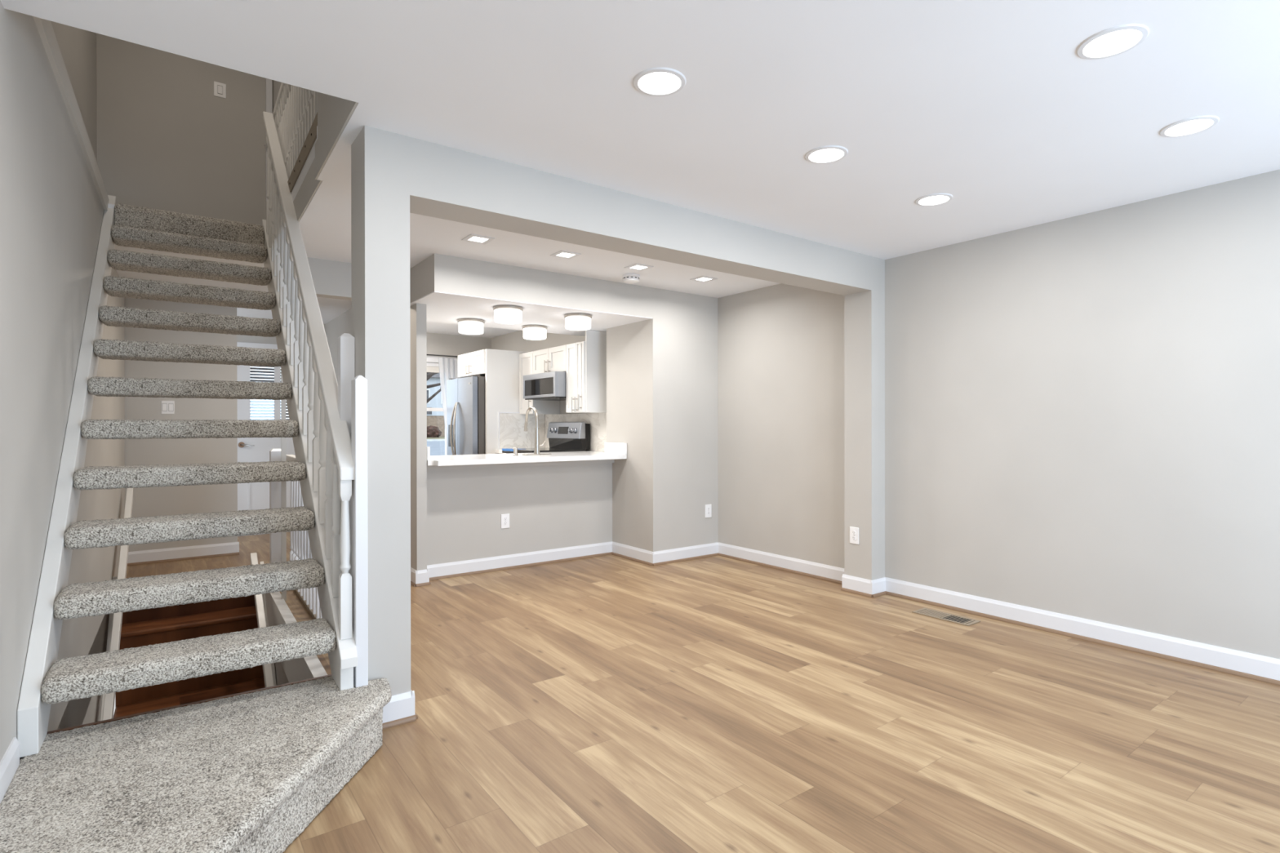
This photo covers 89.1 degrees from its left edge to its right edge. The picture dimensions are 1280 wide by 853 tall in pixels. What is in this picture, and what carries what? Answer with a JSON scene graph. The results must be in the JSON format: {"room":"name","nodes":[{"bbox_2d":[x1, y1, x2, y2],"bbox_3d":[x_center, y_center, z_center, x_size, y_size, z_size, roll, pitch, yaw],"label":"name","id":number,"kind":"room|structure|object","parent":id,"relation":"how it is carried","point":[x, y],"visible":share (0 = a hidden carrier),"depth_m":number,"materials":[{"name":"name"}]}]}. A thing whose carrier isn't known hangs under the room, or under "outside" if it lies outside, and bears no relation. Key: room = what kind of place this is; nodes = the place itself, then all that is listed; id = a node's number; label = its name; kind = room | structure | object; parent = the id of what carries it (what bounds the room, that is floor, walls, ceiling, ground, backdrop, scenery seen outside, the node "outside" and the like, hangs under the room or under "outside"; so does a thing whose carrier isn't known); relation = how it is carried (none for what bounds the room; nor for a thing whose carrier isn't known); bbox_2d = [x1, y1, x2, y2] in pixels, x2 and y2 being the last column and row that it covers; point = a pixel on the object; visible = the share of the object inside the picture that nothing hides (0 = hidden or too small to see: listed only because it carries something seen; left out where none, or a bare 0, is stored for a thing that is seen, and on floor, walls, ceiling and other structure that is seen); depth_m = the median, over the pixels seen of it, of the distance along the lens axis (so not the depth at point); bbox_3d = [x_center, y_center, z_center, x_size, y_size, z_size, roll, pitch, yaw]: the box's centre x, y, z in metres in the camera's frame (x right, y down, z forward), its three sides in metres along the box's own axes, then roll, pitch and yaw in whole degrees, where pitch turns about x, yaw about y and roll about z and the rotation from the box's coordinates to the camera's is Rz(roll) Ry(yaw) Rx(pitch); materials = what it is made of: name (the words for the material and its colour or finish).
{"room":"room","nodes":[
{"label":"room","id":0,"kind":"room"},
{"bbox_2d":[0,0,124,761],"bbox_3d":[-1.968,1.208,1.977,0.112,5.245,9.080,0,0,-35],"label":"wall","id":1,"kind":"structure","parent":0,"point":[51,210],"depth_m":2.31,"materials":[{"name":"paint"}]},
{"bbox_2d":[0,737,19,804],"bbox_3d":[-0.642,0.993,0.196,0.013,0.102,4.340,0,0,-35],"label":"baseboard","id":2,"kind":"structure","parent":1,"relation":"attached to","point":[10,762],"depth_m":1.87,"materials":[{"name":"white wood"}]},
{"bbox_2d":[32,16,109,210],"bbox_3d":[-2.780,-1.468,3.140,0.128,0.105,3.140,0,0,-35],"label":"trim","id":3,"kind":"structure","parent":1,"relation":"on","point":[45,28],"depth_m":2.87,"materials":[{"name":"white wood"}]},
{"bbox_2d":[50,21,97,161],"bbox_3d":[-3.064,-2.621,3.324,0.120,2.300,4.050,0,0,-35],"label":"wall","id":4,"kind":"structure","parent":0,"point":[77,46],"depth_m":4.28,"materials":[{"name":"paint"}]},
{"bbox_2d":[124,297,237,551],"bbox_3d":[-4.301,0.006,5.973,1.020,2.440,0.100,0,0,-36],"label":"wall","id":5,"kind":"structure","parent":0,"point":[151,501],"depth_m":5.97,"materials":[{"name":"paint"}]},
{"bbox_2d":[161,400,174,413],"bbox_3d":[-4.291,-0.174,5.911,0.096,0.120,0.012,0,0,-36],"label":"light switch","id":6,"kind":"object","parent":5,"relation":"attached to","point":[167,406],"visible":1,"depth_m":5.91,"materials":[{"name":"white plastic"}]},
{"bbox_2d":[127,542,239,565],"bbox_3d":[-4.257,1.167,5.928,1.032,0.118,0.026,0,0,-36],"label":"baseboard","id":7,"kind":"structure","parent":5,"relation":"attached to","point":[162,555],"depth_m":5.97,"materials":[{"name":"white wood"}]},
{"bbox_2d":[96,33,281,225],"bbox_3d":[-3.185,-2.625,5.653,2.360,2.300,0.100,0,0,-35],"label":"wall","id":8,"kind":"structure","parent":0,"point":[166,142],"depth_m":5.22,"materials":[{"name":"paint"}]},
{"bbox_2d":[213,80,226,98],"bbox_3d":[-3.474,-2.786,5.381,0.086,0.120,0.012,0,0,-35],"label":"light switch","id":9,"kind":"object","parent":8,"relation":"attached to","point":[220,89],"visible":1,"depth_m":5.38,"materials":[{"name":"white plastic"}]},
{"bbox_2d":[265,78,271,201],"bbox_3d":[-3.176,-2.625,5.566,0.045,2.300,0.048,0,0,-35],"label":"trim","id":10,"kind":"structure","parent":8,"relation":"attached to","point":[268,82],"depth_m":5.55,"materials":[{"name":"white wood"}]},
{"bbox_2d":[274,662,288,685],"bbox_3d":[-2.078,2.669,3.979,0.095,2.315,3.180,0,0,-35],"label":"wall","id":11,"kind":"structure","parent":0,"point":[281,677],"depth_m":4.39,"materials":[{"name":"paint"}]},
{"bbox_2d":[265,591,327,682],"bbox_3d":[-2.130,1.368,3.984,0.061,0.318,3.110,0,0,-35],"label":"trim","id":12,"kind":"structure","parent":11,"relation":"attached to","point":[278,612],"depth_m":3.96,"materials":[{"name":"white wood"}]},
{"bbox_2d":[293,92,358,221],"bbox_3d":[-1.888,-2.493,3.632,0.033,2.559,2.918,0,0,-35],"label":"wall","id":13,"kind":"structure","parent":0,"point":[334,113],"depth_m":2.99,"materials":[{"name":"paint"}]},
{"bbox_2d":[287,112,317,192],"bbox_3d":[-2.048,-1.523,3.880,0.017,0.100,1.810,0,0,-35],"label":"trim","id":14,"kind":"structure","parent":13,"relation":"attached to","point":[311,137],"depth_m":3.61,"materials":[{"name":"wood"}]},
{"bbox_2d":[291,138,316,200],"bbox_3d":[-1.959,-1.425,3.760,0.007,0.080,1.510,0,0,-35],"label":"trim","id":15,"kind":"structure","parent":13,"relation":"attached to","point":[311,156],"depth_m":3.64,"materials":[{"name":"white wood"}]},
{"bbox_2d":[236,324,491,362],"bbox_3d":[-3.654,0.002,7.881,5.490,2.440,0.120,0,0,-36],"label":"wall","id":16,"kind":"structure","parent":0,"point":[437,344],"depth_m":8.62,"materials":[{"name":"paint"}]},
{"bbox_2d":[236,342,295,536],"bbox_3d":[-4.173,0.143,7.431,1.000,2.160,0.107,0,0,-36],"label":"door","id":17,"kind":"structure","parent":16,"relation":"in","point":[254,495],"depth_m":7.35,"materials":[{"name":"white wood"}]},
{"bbox_2d":[249,365,289,420],"bbox_3d":[-4.190,-0.332,7.470,0.500,0.738,0.008,0,0,-36],"label":"blind","id":18,"kind":"object","parent":16,"relation":"attached to","point":[277,372],"depth_m":7.42,"materials":[{"name":"white plastic"}]},
{"bbox_2d":[426,355,456,455],"bbox_3d":[-2.937,-0.128,8.367,1.200,1.575,0.150,0,0,-36],"label":"window","id":19,"kind":"structure","parent":16,"relation":"in","point":[433,366],"depth_m":8.54,"materials":[{"name":"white glass"}]},
{"bbox_2d":[426,365,439,373],"bbox_3d":[-2.952,-0.750,8.384,0.920,0.080,0.006,0,0,-36],"label":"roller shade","id":20,"kind":"object","parent":19,"relation":"attached to","point":[429,368],"depth_m":8.55,"materials":[{"name":"beige fabric"}]},
{"bbox_2d":[438,357,458,443],"bbox_3d":[-2.477,-0.139,8.581,0.365,1.520,0.044,0,0,-36],"label":"curtain","id":21,"kind":"object","parent":19,"relation":"attached to","point":[448,367],"visible":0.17,"depth_m":8.53,"materials":[{"name":"white fabric"}]},
{"bbox_2d":[426,354,457,357],"bbox_3d":[-2.891,-0.925,8.318,1.360,0.020,0.082,0,0,-36],"label":"curtain rod","id":22,"kind":"object","parent":16,"relation":"attached to","point":[427,354],"visible":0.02,"depth_m":8.51,"materials":[{"name":"black metal"}]},
{"bbox_2d":[324,302,426,570],"bbox_3d":[-2.698,0.003,6.387,0.077,2.440,3.420,0,0,-36],"label":"wall partition","id":23,"kind":"structure","parent":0,"point":[341,324],"depth_m":5.03,"materials":[{"name":"paint"}]},
{"bbox_2d":[410,567,431,586],"bbox_3d":[-2.689,1.164,6.378,0.129,0.118,3.446,0,0,-36],"label":"baseboard","id":24,"kind":"structure","parent":23,"relation":"attached to","point":[418,578],"depth_m":5.01,"materials":[{"name":"white wood"}]},
{"bbox_2d":[306,257,613,565],"bbox_3d":[-1.417,0.003,5.435,2.800,2.440,0.153,0,0,-36],"label":"wall","id":25,"kind":"structure","parent":0,"point":[558,504],"depth_m":5.59,"materials":[{"name":"paint"}]},
{"bbox_2d":[280,369,286,600],"bbox_3d":[-2.503,0.006,4.567,0.030,2.440,0.010,0,0,-36],"label":"trim","id":26,"kind":"structure","parent":25,"relation":"attached to","point":[283,446],"depth_m":4.56,"materials":[{"name":"paint"}]},
{"bbox_2d":[501,513,509,528],"bbox_3d":[-1.153,0.811,5.574,0.078,0.122,0.009,0,0,-36],"label":"wall outlet","id":27,"kind":"object","parent":25,"relation":"attached to","point":[504,517],"visible":1,"depth_m":5.57,"materials":[{"name":"white plastic"}]},
{"bbox_2d":[426,541,612,580],"bbox_3d":[-0.992,1.163,5.683,1.826,0.118,0.026,0,0,-36],"label":"baseboard","id":28,"kind":"structure","parent":25,"relation":"attached to","point":[455,569],"depth_m":5.62,"materials":[{"name":"white wood"}]},
{"bbox_2d":[409,253,653,317],"bbox_3d":[-1.060,-1.086,5.676,1.935,0.264,1.329,0,0,-36],"label":"wall","id":29,"kind":"structure","parent":0,"point":[437,272],"depth_m":4.99,"materials":[{"name":"paint"}]},
{"bbox_2d":[409,291,653,336],"bbox_3d":[-0.979,-0.951,5.736,2.133,0.006,1.325,0,0,-36],"label":"ceiling","id":30,"kind":"structure","parent":0,"point":[441,307],"depth_m":5.50,"materials":[{"name":"paint"}]},
{"bbox_2d":[457,318,484,334],"bbox_3d":[-1.505,-0.888,5.794,0.236,0.118,0.236,0,0,-36],"label":"flush light","id":31,"kind":"object","parent":30,"relation":"attached to","point":[466,326],"visible":1,"depth_m":5.71,"materials":[{"name":"white glass"}]},
{"bbox_2d":[493,305,523,324],"bbox_3d":[-1.050,-0.888,5.179,0.236,0.118,0.236,0,0,-36],"label":"flush light","id":32,"kind":"object","parent":30,"relation":"attached to","point":[503,314],"visible":1,"depth_m":5.09,"materials":[{"name":"white glass"}]},
{"bbox_2d":[522,324,546,340],"bbox_3d":[-0.998,-0.890,6.169,0.236,0.118,0.236,0,0,-36],"label":"flush light","id":33,"kind":"object","parent":30,"relation":"attached to","point":[533,332],"visible":1,"depth_m":6.08,"materials":[{"name":"white glass"}]},
{"bbox_2d":[564,312,591,330],"bbox_3d":[-0.527,-0.889,5.540,0.236,0.118,0.236,0,0,-36],"label":"flush light","id":34,"kind":"object","parent":30,"relation":"attached to","point":[576,321],"visible":1,"depth_m":5.45,"materials":[{"name":"white glass"}]},
{"bbox_2d":[519,351,559,414],"bbox_3d":[-1.172,-0.491,7.472,0.379,0.700,0.341,0,0,-36],"label":"upper cabinet","id":35,"kind":"object","parent":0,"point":[526,359],"visible":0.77,"depth_m":7.39,"materials":[{"name":"white wood"}]},
{"bbox_2d":[491,330,595,451],"bbox_3d":[-1.069,-0.002,7.740,0.100,2.440,3.180,0,0,-36],"label":"wall","id":36,"kind":"structure","parent":0,"point":[513,341],"depth_m":7.99,"materials":[{"name":"paint"}]},
{"bbox_2d":[497,412,544,448],"bbox_3d":[-1.367,0.046,7.533,0.587,0.421,0.016,0,0,-36],"label":"backsplash","id":37,"kind":"structure","parent":36,"relation":"attached to","point":[511,433],"depth_m":7.50,"materials":[{"name":"stone"}]},
{"bbox_2d":[533,344,566,373],"bbox_3d":[-0.852,-0.703,7.038,0.379,0.275,0.733,0,0,-36],"label":"upper cabinet","id":38,"kind":"object","parent":36,"relation":"attached to","point":[550,359],"visible":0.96,"depth_m":6.91,"materials":[{"name":"white wood"}]},
{"bbox_2d":[523,371,566,400],"bbox_3d":[-0.889,-0.427,7.008,0.460,0.267,0.720,0,0,-36],"label":"microwave","id":39,"kind":"object","parent":38,"relation":"attached to","point":[547,386],"visible":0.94,"depth_m":6.78,"materials":[{"name":"metal"}]},
{"bbox_2d":[544,413,606,451],"bbox_3d":[-0.651,0.058,7.075,0.016,0.396,1.602,0,0,-36],"label":"backsplash","id":40,"kind":"structure","parent":36,"relation":"attached to","point":[597,421],"depth_m":6.87,"materials":[{"name":"stone"}]},
{"bbox_2d":[565,329,606,413],"bbox_3d":[-0.525,-0.544,6.596,0.379,0.808,0.364,0,0,-36],"label":"upper cabinet","id":41,"kind":"object","parent":36,"relation":"attached to","point":[585,361],"visible":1,"depth_m":6.44,"materials":[{"name":"white wood"}]},
{"bbox_2d":[351,125,884,695],"bbox_3d":[0.275,0.004,3.781,3.604,2.440,0.230,0,0,-36],"label":"wall","id":42,"kind":"structure","parent":0,"point":[394,176],"depth_m":2.94,"materials":[{"name":"paint"}]},
{"bbox_2d":[382,689,417,729],"bbox_3d":[-1.071,1.169,2.780,0.167,0.118,0.268,0,0,-36],"label":"baseboard","id":43,"kind":"structure","parent":42,"relation":"attached to","point":[400,710],"depth_m":2.69,"materials":[{"name":"white wood"}]},
{"bbox_2d":[849,526,858,544],"bbox_3d":[1.573,0.801,4.775,0.009,0.122,0.078,0,0,-36],"label":"wall outlet","id":44,"kind":"object","parent":42,"relation":"attached to","point":[854,531],"visible":1,"depth_m":4.77,"materials":[{"name":"white plastic"}]},
{"bbox_2d":[0,0,1279,337],"bbox_3d":[-0.626,-1.345,3.745,5.450,0.260,10.370,0,0,-36],"label":"ceiling","id":45,"kind":"structure","parent":0,"point":[993,106],"depth_m":2.40,"materials":[{"name":"paint"}]},
{"bbox_2d":[264,82,317,179],"bbox_3d":[-2.337,-1.949,4.355,0.049,0.950,2.900,0,0,-35],"label":"railing","id":46,"kind":"object","parent":45,"relation":"on","point":[295,112],"visible":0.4,"depth_m":4.17,"materials":[{"name":"white wood"}]},
{"bbox_2d":[461,233,494,244],"bbox_3d":[-1.047,-1.212,4.208,0.160,0.006,0.160,0,0,-36],"label":"recessed light","id":47,"kind":"object","parent":45,"relation":"in","point":[472,237],"visible":1,"depth_m":4.20,"materials":[{"name":"white plastic"}]},
{"bbox_2d":[550,249,581,259],"bbox_3d":[-0.525,-1.213,4.595,0.160,0.006,0.160,0,0,-36],"label":"recessed light","id":48,"kind":"object","parent":45,"relation":"in","point":[562,254],"visible":1,"depth_m":4.59,"materials":[{"name":"white plastic"}]},
{"bbox_2d":[622,273,639,284],"bbox_3d":[-0.072,-1.189,5.245,0.140,0.058,0.140,0,0,-36],"label":"smoke detector","id":49,"kind":"object","parent":45,"relation":"attached to","point":[630,278],"visible":1,"depth_m":5.20,"materials":[{"name":"white plastic"}]},
{"bbox_2d":[623,262,653,271],"bbox_3d":[-0.010,-1.215,4.960,0.160,0.006,0.160,0,0,-36],"label":"recessed light","id":50,"kind":"object","parent":45,"relation":"in","point":[639,267],"visible":1,"depth_m":4.95,"materials":[{"name":"white plastic"}]},
{"bbox_2d":[632,66,685,96],"bbox_3d":[0.069,-1.209,2.289,0.187,0.007,0.187,0,0,-36],"label":"recessed light","id":51,"kind":"object","parent":45,"relation":"in","point":[660,81],"visible":1,"depth_m":2.28,"materials":[{"name":"white plastic"}]},
{"bbox_2d":[689,275,717,282],"bbox_3d":[0.526,-1.216,5.365,0.160,0.006,0.160,0,0,-36],"label":"recessed light","id":52,"kind":"object","parent":45,"relation":"in","point":[702,278],"visible":1,"depth_m":5.35,"materials":[{"name":"white plastic"}]},
{"bbox_2d":[804,145,848,163],"bbox_3d":[0.832,-1.212,2.904,0.187,0.007,0.187,0,0,-36],"label":"recessed light","id":53,"kind":"object","parent":45,"relation":"in","point":[828,153],"visible":1,"depth_m":2.90,"materials":[{"name":"white plastic"}]},
{"bbox_2d":[915,193,953,205],"bbox_3d":[1.574,-1.214,3.484,0.187,0.007,0.187,0,0,-36],"label":"recessed light","id":54,"kind":"object","parent":45,"relation":"in","point":[933,199],"visible":1,"depth_m":3.48,"materials":[{"name":"white plastic"}]},
{"bbox_2d":[1075,23,1149,59],"bbox_3d":[1.490,-1.211,2.053,0.187,0.007,0.187,0,0,-36],"label":"recessed light","id":55,"kind":"object","parent":45,"relation":"in","point":[1119,39],"visible":1,"depth_m":2.04,"materials":[{"name":"white plastic"}]},
{"bbox_2d":[1159,115,1219,137],"bbox_3d":[2.223,-1.213,2.635,0.187,0.007,0.187,0,0,-36],"label":"recessed light","id":56,"kind":"object","parent":45,"relation":"in","point":[1193,125],"visible":1,"depth_m":2.63,"materials":[{"name":"white plastic"}]},
{"bbox_2d":[606,288,718,551],"bbox_3d":[0.208,0.000,6.247,0.780,2.440,0.739,0,0,-36],"label":"wall","id":57,"kind":"structure","parent":0,"point":[662,370],"depth_m":5.96,"materials":[{"name":"paint"}]},
{"bbox_2d":[705,504,711,517],"bbox_3d":[0.642,0.792,6.103,0.078,0.122,0.009,0,0,-36],"label":"wall outlet","id":58,"kind":"object","parent":57,"relation":"attached to","point":[708,507],"visible":1,"depth_m":6.10,"materials":[{"name":"white plastic"}]},
{"bbox_2d":[57,532,1279,852],"bbox_3d":[-0.623,1.365,3.750,5.450,0.280,10.370,0,0,-36],"label":"floor","id":59,"kind":"structure","parent":0,"point":[606,704],"depth_m":2.63,"materials":[{"name":"brown wood"}]},
{"bbox_2d":[100,488,276,720],"bbox_3d":[-3.004,1.913,4.378,0.949,2.809,3.100,0,0,-35],"label":"stairs","id":60,"kind":"structure","parent":59,"relation":"on","point":[152,626],"depth_m":4.66,"materials":[{"name":"brown wood"}]},
{"bbox_2d":[0,111,391,852],"bbox_3d":[-1.926,-0.575,2.959,1.125,3.608,4.483,0,0,-35],"label":"staircase","id":61,"kind":"structure","parent":59,"relation":"on","point":[249,771],"depth_m":2.54,"materials":[{"name":"carpet"}]},
{"bbox_2d":[269,448,322,619],"bbox_3d":[-2.037,0.702,4.018,0.165,1.050,2.880,0,0,-35],"label":"guard railing","id":62,"kind":"object","parent":59,"relation":"on","point":[300,549],"visible":0.23,"depth_m":4.89,"materials":[{"name":"white wood"}]},
{"bbox_2d":[446,374,485,455],"bbox_3d":[-1.802,0.309,7.795,0.935,1.780,0.810,0,0,-36],"label":"refrigerator","id":63,"kind":"object","parent":59,"relation":"on","point":[466,396],"visible":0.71,"depth_m":7.36,"materials":[{"name":"metal"}]},
{"bbox_2d":[457,348,528,453],"bbox_3d":[-1.688,0.174,7.823,0.794,2.090,0.829,0,0,-36],"label":"tall cabinet","id":64,"kind":"object","parent":59,"relation":"on","point":[500,368],"visible":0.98,"depth_m":7.39,"materials":[{"name":"white wood"}]},
{"bbox_2d":[502,422,590,453],"bbox_3d":[-1.020,0.575,6.943,0.701,1.250,0.718,0,0,-36],"label":"range","id":65,"kind":"object","parent":59,"relation":"on","point":[562,437],"visible":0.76,"depth_m":6.93,"materials":[{"name":"silver metal"}]},
{"bbox_2d":[502,447,585,453],"bbox_3d":[-1.034,0.262,6.933,0.624,0.048,0.718,0,0,-36],"label":"cooktop","id":66,"kind":"object","parent":65,"relation":"in","point":[545,449],"depth_m":6.82,"materials":[{"name":"glass"}]},
{"bbox_2d":[911,608,980,626],"bbox_3d":[1.959,1.218,4.172,0.156,0.005,0.370,0,0,-36],"label":"floor vent","id":67,"kind":"object","parent":59,"relation":"in","point":[925,611],"visible":1,"depth_m":4.16,"materials":[{"name":"metal"}]},
{"bbox_3d":[-1.274,0.759,7.412,0.617,0.921,0.320,0,0,-36],"label":"cabinet","id":68,"kind":"object","parent":59,"relation":"on","visible":0},
{"bbox_2d":[495,448,506,453],"bbox_3d":[-1.282,0.277,7.404,0.637,0.040,0.323,0,0,-36],"label":"countertop","id":69,"kind":"structure","parent":68,"relation":"on","point":[497,451],"depth_m":7.28,"materials":[{"name":"white stone"}]},
{"bbox_3d":[-1.115,0.762,6.031,1.970,0.920,0.475,0,0,-36],"label":"cabinet","id":70,"kind":"object","parent":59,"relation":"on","visible":0},
{"bbox_2d":[426,442,626,466],"bbox_3d":[-1.033,0.228,5.904,2.020,0.147,0.875,0,0,-36],"label":"countertop","id":71,"kind":"structure","parent":70,"relation":"on","point":[612,451],"depth_m":5.62,"materials":[{"name":"white stone"}]},
{"bbox_2d":[512,447,517,455],"bbox_3d":[-1.130,0.223,5.863,0.044,0.073,0.078,0,0,-36],"label":"soap dispenser","id":72,"kind":"object","parent":71,"relation":"on","point":[515,449],"visible":1,"depth_m":5.83,"materials":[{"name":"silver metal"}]},
{"bbox_2d":[522,406,551,455],"bbox_3d":[-1.009,0.034,6.053,0.270,0.448,0.276,0,0,-36],"label":"kitchen faucet","id":73,"kind":"object","parent":71,"relation":"on","point":[537,446],"visible":1,"depth_m":5.95,"materials":[{"name":"silver metal"}]},
{"bbox_2d":[717,168,1279,659],"bbox_3d":[2.422,0.001,4.009,0.120,2.440,6.970,0,0,-36],"label":"wall","id":74,"kind":"structure","parent":0,"point":[1082,411],"depth_m":3.82,"materials":[{"name":"paint"}]},
{"bbox_2d":[611,541,1279,685],"bbox_3d":[2.080,1.163,3.696,0.806,0.118,6.872,0,0,-36],"label":"baseboard","id":75,"kind":"structure","parent":74,"relation":"attached to","point":[1233,662],"depth_m":4.06,"materials":[{"name":"white wood"}]},
{"label":"outside","id":76,"kind":"structure","parent":0,"visible":0},
{"bbox_2d":[426,436,444,439],"bbox_3d":[-22.203,1.177,72.123,90.000,0.140,37.600,0,0,-36],"label":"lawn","id":77,"kind":"structure","parent":76,"point":[439,437],"depth_m":63.69,"materials":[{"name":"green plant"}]},
{"bbox_2d":[426,425,441,437],"bbox_3d":[-21.403,0.515,66.823,2.039,1.242,1.919,0,0,-36],"label":"shrub","id":78,"kind":"object","parent":77,"relation":"on","point":[432,431],"visible":0.7,"depth_m":66.21,"materials":[{"name":"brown plant"}]},
{"bbox_2d":[426,373,444,436],"bbox_3d":[-24.975,-3.673,74.174,16.800,9.600,10.200,0,0,-36],"label":"townhouse","id":79,"kind":"structure","parent":77,"relation":"on","point":[436,419],"depth_m":70.62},
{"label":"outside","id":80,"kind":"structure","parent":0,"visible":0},
{"bbox_2d":[426,440,444,455],"bbox_3d":[1.924,1.226,39.470,90.000,0.100,42.800,0,0,-36],"label":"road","id":81,"kind":"structure","parent":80,"point":[437,447],"depth_m":36.73,"materials":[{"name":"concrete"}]},
{"bbox_2d":[426,372,440,403],"bbox_3d":[-6.345,-3.008,19.795,7.686,8.501,5.008,0,0,-31],"label":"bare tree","id":82,"kind":"object","parent":81,"relation":"on","point":[430,375],"visible":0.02,"depth_m":19.86,"materials":[{"name":"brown plant"}]},
{"bbox_2d":[426,439,444,441],"bbox_3d":[-10.912,1.141,56.842,90.000,0.240,0.400,0,0,-36],"label":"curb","id":83,"kind":"object","parent":81,"relation":"on","point":[427,439],"depth_m":52.47,"materials":[{"name":"concrete"}]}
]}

